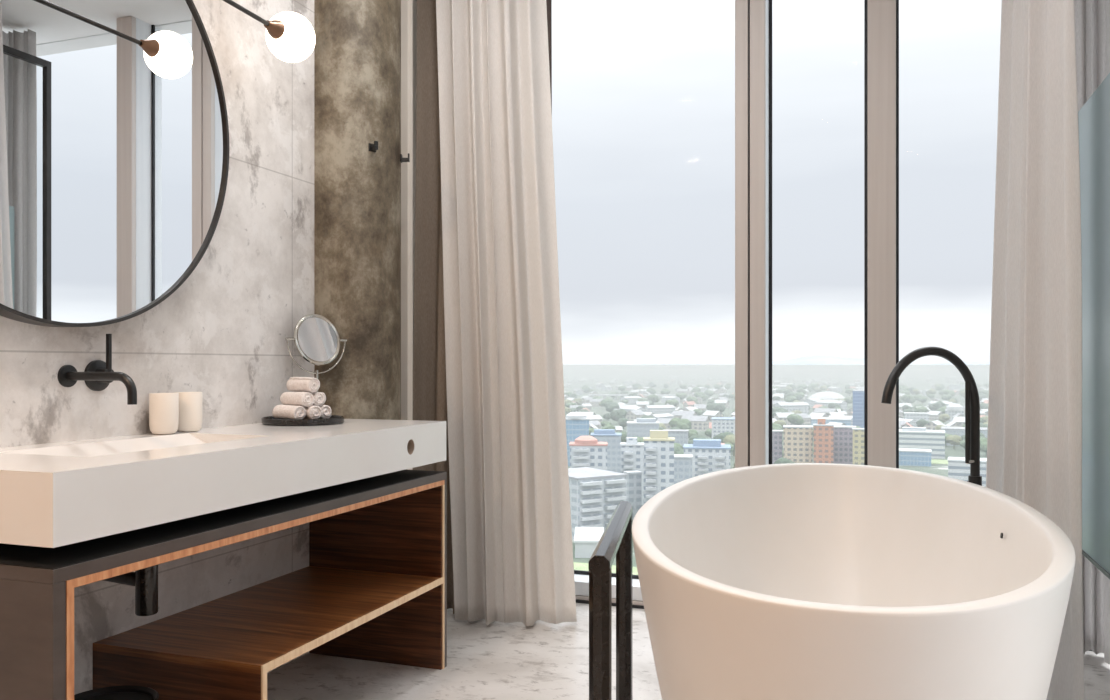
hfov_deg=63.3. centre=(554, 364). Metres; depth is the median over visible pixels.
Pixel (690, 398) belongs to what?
tree
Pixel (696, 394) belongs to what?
tree
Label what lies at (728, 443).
tree
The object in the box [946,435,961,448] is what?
tree
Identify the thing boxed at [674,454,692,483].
building
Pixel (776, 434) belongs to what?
building
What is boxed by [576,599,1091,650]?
window
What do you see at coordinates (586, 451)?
building
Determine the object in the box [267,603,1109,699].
floor
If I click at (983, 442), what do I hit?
tree
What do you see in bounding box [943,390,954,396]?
tree
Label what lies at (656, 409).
house
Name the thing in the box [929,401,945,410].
tree
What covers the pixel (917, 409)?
tree
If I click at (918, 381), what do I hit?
ground
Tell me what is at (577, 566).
lawn
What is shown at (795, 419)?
tree
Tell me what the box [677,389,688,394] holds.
house
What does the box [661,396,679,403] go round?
house
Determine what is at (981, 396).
tree
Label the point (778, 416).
house
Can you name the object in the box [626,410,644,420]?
house
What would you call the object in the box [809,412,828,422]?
house
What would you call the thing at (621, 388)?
tree
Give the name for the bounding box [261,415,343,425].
tray
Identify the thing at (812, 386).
tree
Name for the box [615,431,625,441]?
tree
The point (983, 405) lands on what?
tree
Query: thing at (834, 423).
house
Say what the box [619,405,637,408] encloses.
house
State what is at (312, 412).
rolled towel
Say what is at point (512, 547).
sheer curtain
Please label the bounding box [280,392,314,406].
rolled towel
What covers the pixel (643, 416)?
tree
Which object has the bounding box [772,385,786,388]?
house
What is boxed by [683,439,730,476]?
building
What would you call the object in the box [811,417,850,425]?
building
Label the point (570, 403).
tree
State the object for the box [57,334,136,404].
faucet
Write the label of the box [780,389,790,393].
tree
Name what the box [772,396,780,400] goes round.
tree
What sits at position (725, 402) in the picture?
house
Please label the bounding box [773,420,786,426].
tree
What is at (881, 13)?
window frame
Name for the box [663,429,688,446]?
building
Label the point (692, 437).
tree
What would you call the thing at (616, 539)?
towel stand
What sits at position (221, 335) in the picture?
wall
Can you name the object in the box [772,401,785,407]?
house
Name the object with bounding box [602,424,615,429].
tree
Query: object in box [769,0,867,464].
window
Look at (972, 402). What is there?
tub faucet
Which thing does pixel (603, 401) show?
tree
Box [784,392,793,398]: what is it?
tree
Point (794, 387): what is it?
tree
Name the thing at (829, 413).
house
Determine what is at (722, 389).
house
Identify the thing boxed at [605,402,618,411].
tree
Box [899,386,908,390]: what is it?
tree
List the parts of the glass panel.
rail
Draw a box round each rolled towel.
[272,405,305,418]
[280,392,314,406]
[286,377,319,391]
[303,405,321,418]
[308,392,325,405]
[318,405,330,418]
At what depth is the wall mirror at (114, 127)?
2.24 m
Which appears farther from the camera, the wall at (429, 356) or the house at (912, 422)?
the house at (912, 422)
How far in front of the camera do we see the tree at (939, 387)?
1963.97 m
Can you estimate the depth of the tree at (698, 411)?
1037.34 m
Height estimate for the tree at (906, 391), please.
15.457 m
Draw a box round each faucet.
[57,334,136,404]
[881,346,981,485]
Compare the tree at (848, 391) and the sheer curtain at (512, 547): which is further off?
the tree at (848, 391)
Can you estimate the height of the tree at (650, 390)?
16.411 m
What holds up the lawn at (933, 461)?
on the ground at (918, 381)
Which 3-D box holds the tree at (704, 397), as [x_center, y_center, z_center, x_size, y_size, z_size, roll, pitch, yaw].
[237.650,54.698,1437.049,14.556,12.605,14.033,0,0,-27]
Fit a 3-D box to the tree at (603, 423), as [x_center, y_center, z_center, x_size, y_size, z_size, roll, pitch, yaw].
[47.693,56.608,833.892,10.143,8.784,9.779,0,0,40]
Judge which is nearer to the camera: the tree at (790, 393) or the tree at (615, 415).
the tree at (615, 415)
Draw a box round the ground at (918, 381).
[563,372,988,566]
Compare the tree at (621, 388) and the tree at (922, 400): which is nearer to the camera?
the tree at (922, 400)
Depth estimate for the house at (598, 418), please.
898.84 m
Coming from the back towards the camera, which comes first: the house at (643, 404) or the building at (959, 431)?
the house at (643, 404)
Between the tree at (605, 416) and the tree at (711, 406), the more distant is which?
the tree at (711, 406)
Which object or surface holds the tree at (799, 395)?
on the ground at (918, 381)
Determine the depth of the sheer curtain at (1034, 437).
2.54 m
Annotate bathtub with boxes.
[632,463,1075,699]
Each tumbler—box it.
[149,393,178,434]
[174,392,202,431]
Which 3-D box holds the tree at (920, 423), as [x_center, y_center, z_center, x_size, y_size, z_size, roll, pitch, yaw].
[335.803,55.104,818.341,14.316,11.792,12.892,0,0,23]
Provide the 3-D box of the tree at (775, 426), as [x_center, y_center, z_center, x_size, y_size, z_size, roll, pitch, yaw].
[174.975,53.696,720.072,16.869,14.608,16.263,0,0,31]
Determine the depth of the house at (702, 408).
1135.41 m
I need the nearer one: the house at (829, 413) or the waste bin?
the waste bin
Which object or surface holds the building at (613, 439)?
on the ground at (918, 381)
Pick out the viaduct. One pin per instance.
(592, 395)
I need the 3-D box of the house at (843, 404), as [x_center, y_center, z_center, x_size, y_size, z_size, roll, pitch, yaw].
[362.211,53.895,1181.015,16.600,14.211,39.237,0,0,-41]
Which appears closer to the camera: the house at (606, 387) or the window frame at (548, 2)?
the window frame at (548, 2)
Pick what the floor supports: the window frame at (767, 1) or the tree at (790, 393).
the window frame at (767, 1)
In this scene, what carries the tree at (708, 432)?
on the ground at (918, 381)
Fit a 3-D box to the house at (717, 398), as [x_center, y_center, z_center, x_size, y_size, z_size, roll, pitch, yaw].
[252.865,55.056,1365.536,12.927,11.888,22.160,0,0,41]
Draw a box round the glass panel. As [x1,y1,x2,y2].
[1078,73,1109,578]
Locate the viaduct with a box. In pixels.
[588,394,687,399]
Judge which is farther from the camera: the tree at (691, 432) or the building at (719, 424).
the tree at (691, 432)
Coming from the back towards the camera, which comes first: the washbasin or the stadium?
the stadium
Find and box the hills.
[563,355,989,371]
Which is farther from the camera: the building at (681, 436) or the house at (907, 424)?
the house at (907, 424)
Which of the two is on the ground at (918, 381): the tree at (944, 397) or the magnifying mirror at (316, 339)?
the tree at (944, 397)
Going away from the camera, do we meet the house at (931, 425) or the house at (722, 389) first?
the house at (931, 425)
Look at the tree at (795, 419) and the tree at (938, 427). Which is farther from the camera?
the tree at (795, 419)
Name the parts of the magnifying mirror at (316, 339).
glass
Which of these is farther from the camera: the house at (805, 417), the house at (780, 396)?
the house at (780, 396)
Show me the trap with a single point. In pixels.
(145, 581)
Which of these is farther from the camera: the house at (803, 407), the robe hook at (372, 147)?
the house at (803, 407)
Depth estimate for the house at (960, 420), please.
844.69 m
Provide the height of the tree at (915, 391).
15.315 m
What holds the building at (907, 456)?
on the ground at (918, 381)
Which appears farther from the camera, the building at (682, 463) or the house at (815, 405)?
the house at (815, 405)
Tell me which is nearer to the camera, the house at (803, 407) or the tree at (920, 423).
the tree at (920, 423)
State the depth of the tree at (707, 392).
1642.16 m
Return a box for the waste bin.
[74,685,158,699]
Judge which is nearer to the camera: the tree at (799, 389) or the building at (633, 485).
the building at (633, 485)
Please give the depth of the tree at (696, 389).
1762.64 m
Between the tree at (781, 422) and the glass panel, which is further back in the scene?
the tree at (781, 422)
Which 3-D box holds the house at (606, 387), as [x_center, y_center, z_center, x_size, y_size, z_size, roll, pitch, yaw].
[119.604,54.870,2093.621,14.322,12.260,33.852,0,0,29]
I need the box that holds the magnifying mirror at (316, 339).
[285,314,346,391]
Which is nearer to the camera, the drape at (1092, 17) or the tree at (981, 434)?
the drape at (1092, 17)
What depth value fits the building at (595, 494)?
315.02 m
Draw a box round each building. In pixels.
[565,412,589,466]
[568,467,627,539]
[569,436,607,469]
[574,527,603,557]
[590,429,621,472]
[620,437,643,504]
[623,471,641,519]
[626,418,659,436]
[643,430,674,503]
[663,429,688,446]
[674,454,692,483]
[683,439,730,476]
[711,417,734,438]
[772,430,782,463]
[783,425,812,462]
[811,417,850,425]
[813,418,833,462]
[833,425,855,463]
[852,390,863,427]
[852,428,863,464]
[899,427,944,458]
[899,448,931,466]
[904,412,928,420]
[941,426,987,445]
[945,403,963,421]
[948,457,986,486]
[949,384,964,389]
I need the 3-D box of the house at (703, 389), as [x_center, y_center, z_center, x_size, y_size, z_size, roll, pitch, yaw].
[320.192,54.957,1957.570,14.119,12.087,33.372,0,0,-12]
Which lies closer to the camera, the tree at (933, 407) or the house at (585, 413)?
the house at (585, 413)
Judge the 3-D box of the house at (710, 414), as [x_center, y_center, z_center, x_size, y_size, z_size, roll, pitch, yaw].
[168.610,55.139,959.298,14.117,11.722,19.159,0,0,-34]
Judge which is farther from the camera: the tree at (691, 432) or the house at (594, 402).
the house at (594, 402)
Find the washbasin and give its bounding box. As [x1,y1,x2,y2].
[0,419,445,547]
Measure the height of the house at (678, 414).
12.684 m
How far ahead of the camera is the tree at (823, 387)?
1785.60 m
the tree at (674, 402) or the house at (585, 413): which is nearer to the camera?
the house at (585, 413)
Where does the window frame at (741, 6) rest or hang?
on the floor
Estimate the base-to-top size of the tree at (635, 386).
18.736 m
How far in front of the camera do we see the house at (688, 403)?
1222.44 m
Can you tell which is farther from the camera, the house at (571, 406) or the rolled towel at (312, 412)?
the house at (571, 406)
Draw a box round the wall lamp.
[223,0,314,62]
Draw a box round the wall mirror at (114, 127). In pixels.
[0,0,228,326]
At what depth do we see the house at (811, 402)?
1282.67 m
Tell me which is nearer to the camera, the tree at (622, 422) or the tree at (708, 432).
the tree at (708, 432)
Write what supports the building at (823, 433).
on the ground at (918, 381)
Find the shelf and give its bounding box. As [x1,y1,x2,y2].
[93,566,439,673]
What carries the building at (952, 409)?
on the ground at (918, 381)
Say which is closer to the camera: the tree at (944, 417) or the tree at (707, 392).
the tree at (944, 417)
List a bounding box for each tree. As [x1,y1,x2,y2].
[565,407,570,414]
[566,402,576,407]
[573,399,582,404]
[589,428,596,434]
[600,398,612,406]
[600,421,610,426]
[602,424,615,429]
[603,413,610,420]
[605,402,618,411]
[609,409,626,423]
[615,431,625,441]
[618,386,625,390]
[618,418,628,428]
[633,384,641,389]
[635,436,643,442]
[641,415,653,417]
[646,388,655,393]
[647,394,659,404]
[648,382,655,387]
[660,389,669,393]
[665,399,678,406]
[669,417,691,429]
[674,443,682,448]
[674,446,683,453]
[676,393,686,401]
[686,396,697,401]
[686,429,697,437]
[689,435,705,440]
[691,387,700,392]
[693,409,701,415]
[694,392,704,397]
[700,395,707,402]
[704,390,713,397]
[705,429,711,437]
[706,403,719,410]
[713,432,733,443]
[720,403,725,411]
[723,434,734,455]
[725,442,733,452]
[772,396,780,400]
[772,407,786,412]
[772,423,783,433]
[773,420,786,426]
[774,457,795,463]
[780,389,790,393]
[783,396,796,401]
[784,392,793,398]
[787,414,804,424]
[788,384,796,389]
[793,392,804,400]
[797,384,806,388]
[797,388,805,393]
[808,383,816,391]
[819,385,827,391]
[828,402,839,408]
[844,397,852,405]
[845,388,853,395]
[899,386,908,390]
[900,390,909,394]
[901,394,915,402]
[902,405,912,409]
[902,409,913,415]
[912,389,919,394]
[914,407,927,412]
[916,419,928,426]
[917,397,926,404]
[927,389,935,398]
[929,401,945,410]
[934,425,943,429]
[935,385,943,390]
[936,406,945,413]
[939,414,950,423]
[941,394,951,400]
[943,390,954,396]
[945,433,950,446]
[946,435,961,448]
[959,440,964,448]
[961,432,984,439]
[979,393,986,400]
[980,403,987,408]
[980,437,986,455]
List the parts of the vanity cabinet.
panel, panel, panel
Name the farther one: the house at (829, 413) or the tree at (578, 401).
the tree at (578, 401)
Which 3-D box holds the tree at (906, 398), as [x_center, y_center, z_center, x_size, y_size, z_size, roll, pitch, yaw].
[520.675,52.286,1326.038,20.126,17.428,19.403,0,0,13]
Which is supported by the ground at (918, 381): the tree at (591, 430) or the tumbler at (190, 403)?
the tree at (591, 430)
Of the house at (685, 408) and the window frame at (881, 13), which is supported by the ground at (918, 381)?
the house at (685, 408)
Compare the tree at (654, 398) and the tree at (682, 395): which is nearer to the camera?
the tree at (654, 398)
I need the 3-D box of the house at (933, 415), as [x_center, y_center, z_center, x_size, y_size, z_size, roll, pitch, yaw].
[416.211,55.927,983.768,12.219,10.147,16.584,0,0,-19]
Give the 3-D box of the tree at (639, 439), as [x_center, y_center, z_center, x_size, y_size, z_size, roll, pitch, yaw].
[55.279,53.507,578.871,17.306,14.986,16.684,0,0,14]
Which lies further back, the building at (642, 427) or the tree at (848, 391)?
the tree at (848, 391)
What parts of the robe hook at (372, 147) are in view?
hook plate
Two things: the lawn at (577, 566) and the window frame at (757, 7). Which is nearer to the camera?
the window frame at (757, 7)
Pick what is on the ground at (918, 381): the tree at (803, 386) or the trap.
the tree at (803, 386)
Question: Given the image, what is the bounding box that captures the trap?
[102,565,157,615]
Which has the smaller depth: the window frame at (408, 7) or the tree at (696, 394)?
the window frame at (408, 7)
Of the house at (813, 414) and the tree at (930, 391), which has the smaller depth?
the house at (813, 414)
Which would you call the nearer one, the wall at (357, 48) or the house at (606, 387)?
the wall at (357, 48)
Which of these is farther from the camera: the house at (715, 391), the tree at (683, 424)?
the house at (715, 391)
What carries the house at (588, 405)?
on the ground at (918, 381)
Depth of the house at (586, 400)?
1382.67 m
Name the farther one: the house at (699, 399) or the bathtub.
the house at (699, 399)
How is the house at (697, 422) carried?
on the ground at (918, 381)
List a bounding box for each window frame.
[401,0,416,469]
[735,0,747,467]
[748,0,749,465]
[750,0,765,465]
[766,0,768,464]
[868,0,895,467]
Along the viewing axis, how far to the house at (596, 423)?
820.11 m
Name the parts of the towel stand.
post, post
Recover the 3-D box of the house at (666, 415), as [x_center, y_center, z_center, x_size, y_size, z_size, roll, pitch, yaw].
[105.339,55.199,900.616,13.552,11.601,32.032,0,0,40]
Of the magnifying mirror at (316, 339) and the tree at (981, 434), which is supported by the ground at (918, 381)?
the tree at (981, 434)
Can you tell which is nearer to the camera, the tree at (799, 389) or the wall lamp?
the wall lamp
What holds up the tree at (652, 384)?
on the ground at (918, 381)
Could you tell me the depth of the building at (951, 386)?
1932.58 m
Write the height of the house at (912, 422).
9.775 m
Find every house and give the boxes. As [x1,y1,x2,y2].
[570,405,584,407]
[576,389,581,394]
[581,397,591,403]
[581,403,591,409]
[582,412,594,414]
[586,415,602,422]
[589,399,602,406]
[589,421,600,428]
[596,383,604,388]
[601,385,611,390]
[615,426,622,431]
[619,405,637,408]
[620,396,640,404]
[620,406,646,411]
[625,386,632,390]
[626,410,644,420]
[630,390,640,393]
[635,401,648,407]
[644,405,674,413]
[649,413,673,420]
[657,418,671,428]
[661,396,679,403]
[672,411,696,418]
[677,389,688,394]
[681,415,709,430]
[682,407,697,415]
[683,401,695,408]
[694,406,706,410]
[697,397,702,403]
[698,387,707,392]
[702,410,723,421]
[709,389,718,393]
[714,397,728,399]
[714,400,729,407]
[718,387,726,392]
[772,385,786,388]
[772,395,783,400]
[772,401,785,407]
[773,412,793,424]
[775,402,808,413]
[788,413,810,424]
[804,398,820,406]
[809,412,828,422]
[812,404,823,411]
[814,408,837,413]
[815,400,846,410]
[827,412,844,415]
[828,387,841,392]
[828,422,846,425]
[829,416,852,424]
[899,403,912,410]
[899,418,916,426]
[901,422,912,428]
[924,420,945,429]
[928,401,953,405]
[928,411,943,420]
[946,421,961,426]
[952,416,964,426]
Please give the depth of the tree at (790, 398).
1258.78 m
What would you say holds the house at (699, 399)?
on the ground at (918, 381)
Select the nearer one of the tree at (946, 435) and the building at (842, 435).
the building at (842, 435)
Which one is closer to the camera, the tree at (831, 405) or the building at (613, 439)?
the building at (613, 439)
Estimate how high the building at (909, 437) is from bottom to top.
19.010 m
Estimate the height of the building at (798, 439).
26.326 m
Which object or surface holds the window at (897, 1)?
on the floor
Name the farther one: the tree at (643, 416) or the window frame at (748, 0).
the tree at (643, 416)
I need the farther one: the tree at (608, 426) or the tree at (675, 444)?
the tree at (608, 426)
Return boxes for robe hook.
[369,141,377,151]
[400,153,409,162]
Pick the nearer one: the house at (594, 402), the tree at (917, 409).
the tree at (917, 409)
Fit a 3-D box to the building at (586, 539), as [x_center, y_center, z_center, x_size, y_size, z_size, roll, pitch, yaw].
[11.336,58.286,295.712,9.742,5.429,24.600,0,0,2]
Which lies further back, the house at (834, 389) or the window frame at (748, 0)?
the house at (834, 389)
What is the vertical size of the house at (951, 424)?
9.665 m
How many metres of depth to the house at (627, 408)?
1025.13 m
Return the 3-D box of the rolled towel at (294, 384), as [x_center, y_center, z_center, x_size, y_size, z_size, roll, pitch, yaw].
[-0.793,0.063,2.834,0.121,0.048,0.045,0,0,40]
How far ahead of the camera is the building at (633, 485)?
353.15 m
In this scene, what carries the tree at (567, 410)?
on the ground at (918, 381)
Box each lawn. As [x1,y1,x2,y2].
[573,562,637,574]
[931,459,947,463]
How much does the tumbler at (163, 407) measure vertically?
0.110 m
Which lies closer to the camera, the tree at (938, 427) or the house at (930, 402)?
the tree at (938, 427)
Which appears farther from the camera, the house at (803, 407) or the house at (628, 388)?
the house at (628, 388)
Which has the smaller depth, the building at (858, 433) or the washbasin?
the washbasin
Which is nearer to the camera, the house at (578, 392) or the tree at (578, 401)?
the tree at (578, 401)
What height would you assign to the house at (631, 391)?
11.053 m
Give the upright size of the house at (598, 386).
14.512 m
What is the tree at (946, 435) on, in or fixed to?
on the ground at (918, 381)
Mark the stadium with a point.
(821, 395)
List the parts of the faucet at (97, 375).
spout, lever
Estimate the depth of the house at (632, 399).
1365.06 m
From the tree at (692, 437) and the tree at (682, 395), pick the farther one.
the tree at (682, 395)
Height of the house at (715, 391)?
10.745 m
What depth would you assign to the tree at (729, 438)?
596.21 m
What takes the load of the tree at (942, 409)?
on the ground at (918, 381)
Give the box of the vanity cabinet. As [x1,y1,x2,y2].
[0,470,446,699]
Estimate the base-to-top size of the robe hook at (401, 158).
0.032 m
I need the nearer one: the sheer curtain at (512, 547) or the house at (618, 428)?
the sheer curtain at (512, 547)
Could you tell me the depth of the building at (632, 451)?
390.71 m
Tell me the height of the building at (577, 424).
33.882 m
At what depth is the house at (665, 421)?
810.95 m
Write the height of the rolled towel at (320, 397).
0.044 m
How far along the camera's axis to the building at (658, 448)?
344.13 m
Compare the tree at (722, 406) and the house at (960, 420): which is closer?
the house at (960, 420)
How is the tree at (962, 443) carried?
on the ground at (918, 381)
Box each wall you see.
[0,0,313,694]
[314,0,400,419]
[413,0,454,613]
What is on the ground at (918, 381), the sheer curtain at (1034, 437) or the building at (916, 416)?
the building at (916, 416)
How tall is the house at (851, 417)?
9.236 m
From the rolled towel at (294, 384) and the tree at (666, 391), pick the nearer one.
the rolled towel at (294, 384)
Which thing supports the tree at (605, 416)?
on the ground at (918, 381)
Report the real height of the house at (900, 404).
11.853 m
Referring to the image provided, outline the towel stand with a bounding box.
[588,501,632,699]
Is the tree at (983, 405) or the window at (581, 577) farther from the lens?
the tree at (983, 405)
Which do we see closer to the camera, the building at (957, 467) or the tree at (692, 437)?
the building at (957, 467)
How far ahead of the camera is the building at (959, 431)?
676.91 m
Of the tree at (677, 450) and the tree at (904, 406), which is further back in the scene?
the tree at (904, 406)
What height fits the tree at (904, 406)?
11.362 m
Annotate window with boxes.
[574,570,643,605]
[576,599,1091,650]
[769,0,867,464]
[896,0,898,467]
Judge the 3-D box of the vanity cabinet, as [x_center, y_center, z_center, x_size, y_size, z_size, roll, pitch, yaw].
[-0.853,0.677,2.354,0.512,0.646,1.515,0,0,20]
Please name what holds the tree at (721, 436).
on the ground at (918, 381)
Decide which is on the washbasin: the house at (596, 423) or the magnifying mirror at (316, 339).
the magnifying mirror at (316, 339)
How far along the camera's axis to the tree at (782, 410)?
962.79 m
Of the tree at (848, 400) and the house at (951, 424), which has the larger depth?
the tree at (848, 400)
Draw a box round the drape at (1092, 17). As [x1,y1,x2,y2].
[1074,0,1109,663]
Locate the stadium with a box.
[808,391,844,398]
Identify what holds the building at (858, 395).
on the ground at (918, 381)
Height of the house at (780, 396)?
12.060 m
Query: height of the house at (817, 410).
12.488 m
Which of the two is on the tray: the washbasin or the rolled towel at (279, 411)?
the rolled towel at (279, 411)
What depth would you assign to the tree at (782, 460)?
485.66 m
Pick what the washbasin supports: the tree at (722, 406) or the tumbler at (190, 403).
the tumbler at (190, 403)
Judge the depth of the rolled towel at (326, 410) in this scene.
2.84 m
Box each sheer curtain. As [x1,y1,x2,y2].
[436,0,576,625]
[986,0,1084,699]
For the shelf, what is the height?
0.020 m

